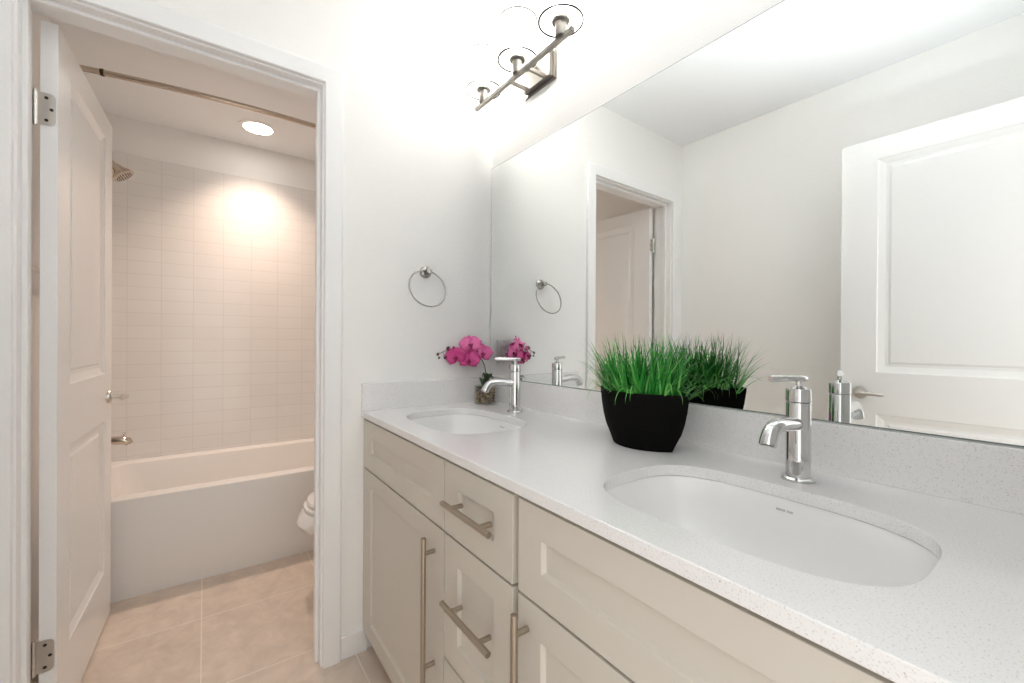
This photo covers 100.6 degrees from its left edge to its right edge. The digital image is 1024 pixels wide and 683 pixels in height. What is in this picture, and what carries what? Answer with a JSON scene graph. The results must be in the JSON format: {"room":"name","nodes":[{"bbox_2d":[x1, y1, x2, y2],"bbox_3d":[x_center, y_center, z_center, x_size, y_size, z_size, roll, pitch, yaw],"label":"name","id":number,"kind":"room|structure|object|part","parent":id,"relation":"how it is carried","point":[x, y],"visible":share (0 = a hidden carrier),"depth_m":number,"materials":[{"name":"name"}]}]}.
{"room":"bathroom","nodes":[
{"label":"bathroom","id":0,"kind":"room"},
{"bbox_2d":[31,12,50,641],"bbox_3d":[-1.425,-0.080,0.994,0.120,2.440,3.636,0,0,-36],"label":"wall","id":1,"kind":"structure","parent":0,"point":[36,18],"depth_m":1.59,"materials":[{"name":"white paint"}]},
{"bbox_2d":[32,265,39,279],"bbox_3d":[-1.680,-0.247,1.496,0.054,0.044,0.444,0,0,-36],"label":"towel bar","id":2,"kind":"object","parent":1,"relation":"attached to","point":[34,268],"visible":0.02,"depth_m":1.44,"materials":[{"name":"grey metal"}]},
{"bbox_2d":[111,432,132,444],"bbox_3d":[-2.042,0.500,2.140,0.206,0.068,0.056,0,0,-36],"label":"tub spout","id":3,"kind":"object","parent":1,"relation":"attached to","point":[117,440],"visible":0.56,"depth_m":2.16,"materials":[{"name":"silver metal"}]},
{"bbox_3d":[-2.042,0.506,2.140,0.206,0.056,0.056,0,0,-36],"label":"spout","id":4,"kind":"part","parent":3,"relation":"part of","materials":[{"name":"silver metal"}]},
{"bbox_2d":[112,160,133,181],"bbox_3d":[-2.051,-0.890,2.155,0.201,0.138,0.100,0,0,-36],"label":"shower fixture","id":5,"kind":"object","parent":1,"relation":"attached to","point":[120,173],"visible":0.77,"depth_m":2.16,"materials":[{"name":"silver metal"}]},
{"bbox_2d":[79,64,315,128],"bbox_3d":[-1.252,-1.154,2.190,1.557,0.060,0.126,0,0,-36],"label":"shower rod","id":6,"kind":"object","parent":1,"relation":"attached to","point":[105,73],"visible":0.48,"depth_m":1.97,"materials":[{"name":"silver metal"}]},
{"bbox_2d":[105,113,314,190],"bbox_3d":[-1.777,-0.087,2.910,1.554,2.440,0.120,0,0,-36],"label":"wall","id":7,"kind":"structure","parent":0,"point":[133,137],"depth_m":2.71,"materials":[{"name":"white paint"}]},
{"bbox_2d":[111,152,314,461],"bbox_3d":[-1.738,-0.187,2.857,1.534,1.801,0.010,0,0,-36],"label":"tile surround","id":8,"kind":"object","parent":7,"relation":"attached to","point":[213,273],"depth_m":2.71,"materials":[{"name":"white tile"}]},
{"bbox_2d":[31,550,391,682],"bbox_3d":[-0.533,1.195,1.182,1.854,0.100,4.452,0,0,-36],"label":"floor","id":9,"kind":"structure","parent":0,"point":[252,624],"depth_m":1.64,"materials":[{"name":"tile"}]},
{"bbox_2d":[111,438,313,602],"bbox_3d":[-1.502,0.916,2.524,1.532,0.440,0.816,0,0,-36],"label":"bathtub","id":10,"kind":"object","parent":9,"relation":"on","point":[177,519],"visible":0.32,"depth_m":2.12,"materials":[{"name":"white ceramic"}]},
{"bbox_2d":[297,492,313,535],"bbox_3d":[-0.688,0.753,2.115,0.687,0.778,0.422,0,0,-36],"label":"toilet","id":11,"kind":"object","parent":9,"relation":"on","point":[305,520],"visible":0.07,"depth_m":1.89,"materials":[{"name":"white ceramic"}]},
{"bbox_3d":[-0.726,0.956,2.089,0.597,0.370,0.364,0,0,-36],"label":"bowl","id":12,"kind":"part","parent":11,"relation":"part of","materials":[{"name":"white ceramic"}]},
{"bbox_3d":[-0.758,0.760,2.064,0.457,0.018,0.358,0,0,-36],"label":"seat","id":13,"kind":"part","parent":11,"relation":"part of","materials":[{"name":"white ceramic"}]},
{"bbox_3d":[-0.749,0.732,2.071,0.455,0.025,0.348,0,0,-36],"label":"lid","id":14,"kind":"part","parent":11,"relation":"part of","materials":[{"name":"white ceramic"}]},
{"bbox_2d":[363,418,446,682],"bbox_3d":[-0.151,0.714,1.462,0.593,0.866,0.656,0,0,-36],"label":"base cabinet","id":15,"kind":"object","parent":9,"relation":"on","point":[404,531],"visible":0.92,"depth_m":1.27,"materials":[{"name":"beige paint"}]},
{"bbox_3d":[-0.346,0.375,1.308,0.019,0.172,0.635,0,0,-36],"label":"false drawer","id":16,"kind":"part","parent":15,"relation":"part of","materials":[{"name":"beige paint"}]},
{"bbox_3d":[-0.214,0.677,1.075,0.038,0.366,0.013,0,0,-36],"label":"bar handle","id":17,"kind":"part","parent":15,"relation":"part of","materials":[{"name":"silver metal"}]},
{"bbox_2d":[439,460,521,682],"bbox_3d":[0.128,0.716,1.076,0.593,0.866,0.294,0,0,-36],"label":"drawers","id":18,"kind":"object","parent":9,"relation":"on","point":[481,590],"visible":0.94,"depth_m":0.91,"materials":[{"name":"beige paint"}]},
{"bbox_3d":[-0.077,0.922,0.933,0.019,0.292,0.283,0,0,-36],"label":"drawer","id":19,"kind":"part","parent":18,"relation":"part of","materials":[{"name":"beige paint"}]},
{"bbox_3d":[-0.095,0.607,0.911,0.038,0.013,0.200,0,0,-36],"label":"bar handle","id":20,"kind":"part","parent":18,"relation":"part of","materials":[{"name":"silver metal"}]},
{"bbox_3d":[-0.094,0.375,0.911,0.038,0.013,0.200,0,0,-36],"label":"bar handle","id":21,"kind":"part","parent":18,"relation":"part of","materials":[{"name":"silver metal"}]},
{"bbox_3d":[-0.075,0.620,0.933,0.019,0.300,0.283,0,0,-36],"label":"drawer","id":22,"kind":"part","parent":18,"relation":"part of","materials":[{"name":"beige paint"}]},
{"bbox_3d":[-0.074,0.378,0.932,0.019,0.172,0.283,0,0,-36],"label":"drawer","id":23,"kind":"part","parent":18,"relation":"part of","materials":[{"name":"beige paint"}]},
{"bbox_2d":[510,497,894,682],"bbox_3d":[0.416,0.719,0.678,0.593,0.866,0.687,0,0,-36],"label":"base cabinet","id":24,"kind":"object","parent":9,"relation":"on","point":[592,609],"visible":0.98,"depth_m":0.60,"materials":[{"name":"beige paint"}]},
{"bbox_3d":[0.012,0.668,0.762,0.038,0.366,0.013,0,0,-36],"label":"bar handle","id":25,"kind":"part","parent":24,"relation":"part of","materials":[{"name":"silver metal"}]},
{"bbox_3d":[0.213,0.772,0.533,0.019,0.598,0.669,0,0,-36],"label":"cabinet door","id":26,"kind":"part","parent":24,"relation":"part of","materials":[{"name":"beige paint"}]},
{"bbox_2d":[361,400,1023,682],"bbox_3d":[0.159,0.272,1.068,0.572,0.022,1.655,0,0,-36],"label":"countertop","id":27,"kind":"structure","parent":24,"relation":"on","point":[962,622],"depth_m":0.58,"materials":[{"name":"stone"}]},
{"bbox_2d":[436,336,494,402],"bbox_3d":[-0.185,0.116,1.768,0.242,0.284,0.091,0,0,3],"label":"potted orchid","id":28,"kind":"object","parent":27,"relation":"on","point":[471,351],"visible":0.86,"depth_m":1.76,"materials":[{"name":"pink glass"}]},
{"bbox_3d":[-0.233,0.057,1.752,0.094,0.076,0.033,0,0,6],"label":"flower","id":29,"kind":"part","parent":28,"relation":"part of","materials":[{"name":"pink plant"}]},
{"bbox_3d":[-0.178,0.070,1.765,0.097,0.072,0.031,0,0,-5],"label":"flower","id":30,"kind":"part","parent":28,"relation":"part of","materials":[{"name":"pink plant"}]},
{"bbox_3d":[-0.176,0.009,1.778,0.097,0.071,0.034,0,0,-12],"label":"flower","id":31,"kind":"part","parent":28,"relation":"part of","materials":[{"name":"pink plant"}]},
{"bbox_3d":[-0.123,0.044,1.786,0.090,0.070,0.024,0,0,-17],"label":"flower","id":32,"kind":"part","parent":28,"relation":"part of","materials":[{"name":"pink plant"}]},
{"bbox_2d":[411,414,521,433],"bbox_3d":[-0.160,0.359,1.415,0.337,0.155,0.471,0,0,-36],"label":"undermount sink","id":33,"kind":"object","parent":27,"relation":"in","point":[453,423],"visible":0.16,"depth_m":1.60,"materials":[{"name":"white ceramic"}]},
{"bbox_2d":[481,357,521,412],"bbox_3d":[-0.039,0.158,1.532,0.170,0.201,0.058,0,0,-29],"label":"faucet","id":34,"kind":"object","parent":27,"relation":"on","point":[513,382],"visible":1,"depth_m":1.54,"materials":[{"name":"silver metal"}]},
{"bbox_3d":[-0.052,0.156,1.515,0.131,0.049,0.028,0,0,-36],"label":"spout","id":35,"kind":"part","parent":34,"relation":"part of","materials":[{"name":"silver metal"}]},
{"bbox_3d":[-0.016,0.069,1.554,0.095,0.023,0.013,0,0,-11],"label":"lever","id":36,"kind":"part","parent":34,"relation":"part of","materials":[{"name":"silver metal"}]},
{"bbox_2d":[576,329,756,452],"bbox_3d":[0.338,0.113,1.057,0.328,0.298,0.527,0,0,-39],"label":"grass planter","id":37,"kind":"object","parent":27,"relation":"on","point":[643,411],"visible":1,"depth_m":1.01,"materials":[{"name":"black ceramic"},{"name":"grass leaf"}]},
{"bbox_3d":[0.327,0.193,1.078,0.153,0.139,0.267,0,0,-36],"label":"pot","id":38,"kind":"part","parent":37,"relation":"part of","materials":[{"name":"black ceramic"}]},
{"bbox_2d":[607,475,938,586],"bbox_3d":[0.370,0.364,0.682,0.337,0.155,0.471,0,0,-36],"label":"undermount sink","id":39,"kind":"object","parent":27,"relation":"in","point":[794,535],"visible":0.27,"depth_m":0.77,"materials":[{"name":"white ceramic"}]},
{"bbox_2d":[758,375,815,483],"bbox_3d":[0.503,0.164,0.782,0.170,0.201,0.057,0,0,-36],"label":"faucet","id":40,"kind":"object","parent":27,"relation":"on","point":[797,422],"visible":1,"depth_m":0.80,"materials":[{"name":"silver metal"}]},
{"bbox_3d":[0.487,0.162,0.770,0.131,0.049,0.028,0,0,-36],"label":"spout","id":41,"kind":"part","parent":40,"relation":"part of","materials":[{"name":"silver metal"}]},
{"bbox_3d":[0.523,0.075,0.805,0.095,0.023,0.013,0,0,-20],"label":"lever","id":42,"kind":"part","parent":40,"relation":"part of","materials":[{"name":"silver metal"}]},
{"bbox_2d":[49,0,544,160],"bbox_3d":[-0.748,-1.347,1.494,1.854,0.100,3.666,0,0,-36],"label":"ceiling","id":43,"kind":"structure","parent":0,"point":[476,21],"depth_m":2.16,"materials":[{"name":"white paint"}]},
{"bbox_2d":[238,119,277,136],"bbox_3d":[-1.552,-1.302,2.599,0.208,0.006,0.208,0,0,-36],"label":"recessed light","id":44,"kind":"object","parent":43,"relation":"in","point":[255,127],"visible":1,"depth_m":2.59,"materials":[{"name":"white paint"}]},
{"bbox_2d":[146,0,492,647],"bbox_3d":[-0.755,-0.077,1.496,1.554,2.440,0.115,0,0,-36],"label":"wall","id":45,"kind":"structure","parent":0,"point":[417,150],"depth_m":1.64,"materials":[{"name":"white paint"}]},
{"bbox_2d":[31,20,128,682],"bbox_3d":[-1.484,0.117,1.481,0.166,2.020,0.705,0,0,-36],"label":"door","id":46,"kind":"structure","parent":45,"relation":"in","point":[76,396],"depth_m":1.34,"materials":[{"name":"white paint"}]},
{"bbox_3d":[-1.594,0.224,1.718,0.066,0.054,0.119,0,0,-36],"label":"lever handle","id":47,"kind":"part","parent":46,"relation":"part of","materials":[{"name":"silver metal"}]},
{"bbox_2d":[0,0,342,682],"bbox_3d":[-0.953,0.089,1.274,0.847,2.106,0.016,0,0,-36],"label":"trim","id":48,"kind":"structure","parent":45,"relation":"attached to","point":[143,11],"depth_m":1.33,"materials":[{"name":"white paint"}]},
{"bbox_2d":[33,12,314,99],"bbox_3d":[-1.030,0.089,1.380,0.847,2.106,0.016,0,0,-36],"label":"trim","id":49,"kind":"structure","parent":45,"relation":"attached to","point":[33,12],"depth_m":1.33,"materials":[{"name":"white paint"}]},
{"bbox_2d":[341,628,366,659],"bbox_3d":[-0.578,1.102,1.554,0.094,0.083,0.012,0,0,-36],"label":"baseboard","id":50,"kind":"structure","parent":45,"relation":"attached to","point":[355,642],"depth_m":1.55,"materials":[{"name":"white paint"}]},
{"bbox_2d":[361,377,486,410],"bbox_3d":[-0.319,0.207,1.730,0.572,0.100,0.020,0,0,-36],"label":"backsplash","id":51,"kind":"structure","parent":45,"relation":"attached to","point":[386,395],"depth_m":1.68,"materials":[{"name":"stone"}]},
{"bbox_2d":[408,266,445,306],"bbox_3d":[-0.337,-0.218,1.678,0.159,0.171,0.078,0,0,-36],"label":"towel ring","id":52,"kind":"object","parent":45,"relation":"attached to","point":[425,272],"visible":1,"depth_m":1.69,"materials":[{"name":"silver metal"}]},
{"bbox_3d":[-0.337,-0.279,1.699,0.049,0.049,0.044,0,0,-36],"label":"post","id":53,"kind":"part","parent":52,"relation":"part of","materials":[{"name":"silver metal"}]},
{"bbox_2d":[492,0,1017,446],"bbox_3d":[-0.068,-0.074,1.975,0.120,2.440,3.636,0,0,-36],"label":"wall","id":54,"kind":"structure","parent":0,"point":[619,45],"depth_m":1.39,"materials":[{"name":"white paint"}]},
{"bbox_2d":[466,0,583,111],"bbox_3d":[0.035,-1.072,1.577,0.185,0.215,0.618,0,0,-36],"label":"vanity light","id":55,"kind":"object","parent":54,"relation":"attached to","point":[541,70],"visible":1,"depth_m":1.56,"materials":[{"name":"silver metal"}]},
{"bbox_3d":[-0.117,-1.096,1.756,0.060,0.096,0.060,0,0,-36],"label":"bulb","id":56,"kind":"part","parent":55,"relation":"part of","materials":[{"name":"white glass"}]},
{"bbox_3d":[0.021,-1.095,1.566,0.060,0.096,0.060,0,0,-36],"label":"bulb","id":57,"kind":"part","parent":55,"relation":"part of","materials":[{"name":"white glass"}]},
{"bbox_3d":[0.025,-0.983,1.634,0.087,0.012,0.012,0,0,-36],"label":"arm","id":58,"kind":"part","parent":55,"relation":"part of","materials":[{"name":"silver metal"}]},
{"bbox_3d":[0.086,-0.982,1.550,0.087,0.012,0.012,0,0,-36],"label":"arm","id":59,"kind":"part","parent":55,"relation":"part of","materials":[{"name":"silver metal"}]},
{"bbox_3d":[0.158,-1.094,1.375,0.060,0.096,0.060,0,0,-36],"label":"bulb","id":60,"kind":"part","parent":55,"relation":"part of","materials":[{"name":"white glass"}]},
{"bbox_2d":[489,377,1023,514],"bbox_3d":[0.388,0.212,1.220,0.024,0.100,1.635,0,0,-36],"label":"backsplash","id":61,"kind":"structure","parent":54,"relation":"attached to","point":[990,475],"depth_m":0.80,"materials":[{"name":"stone"}]},
{"bbox_2d":[490,0,1023,446],"bbox_3d":[0.376,-0.298,1.242,0.008,0.918,1.584,0,0,-36],"label":"wall mirror","id":62,"kind":"object","parent":54,"relation":"attached to","point":[830,192],"visible":0.98,"depth_m":0.90,"materials":[{"name":"silver mirror"}]}
]}

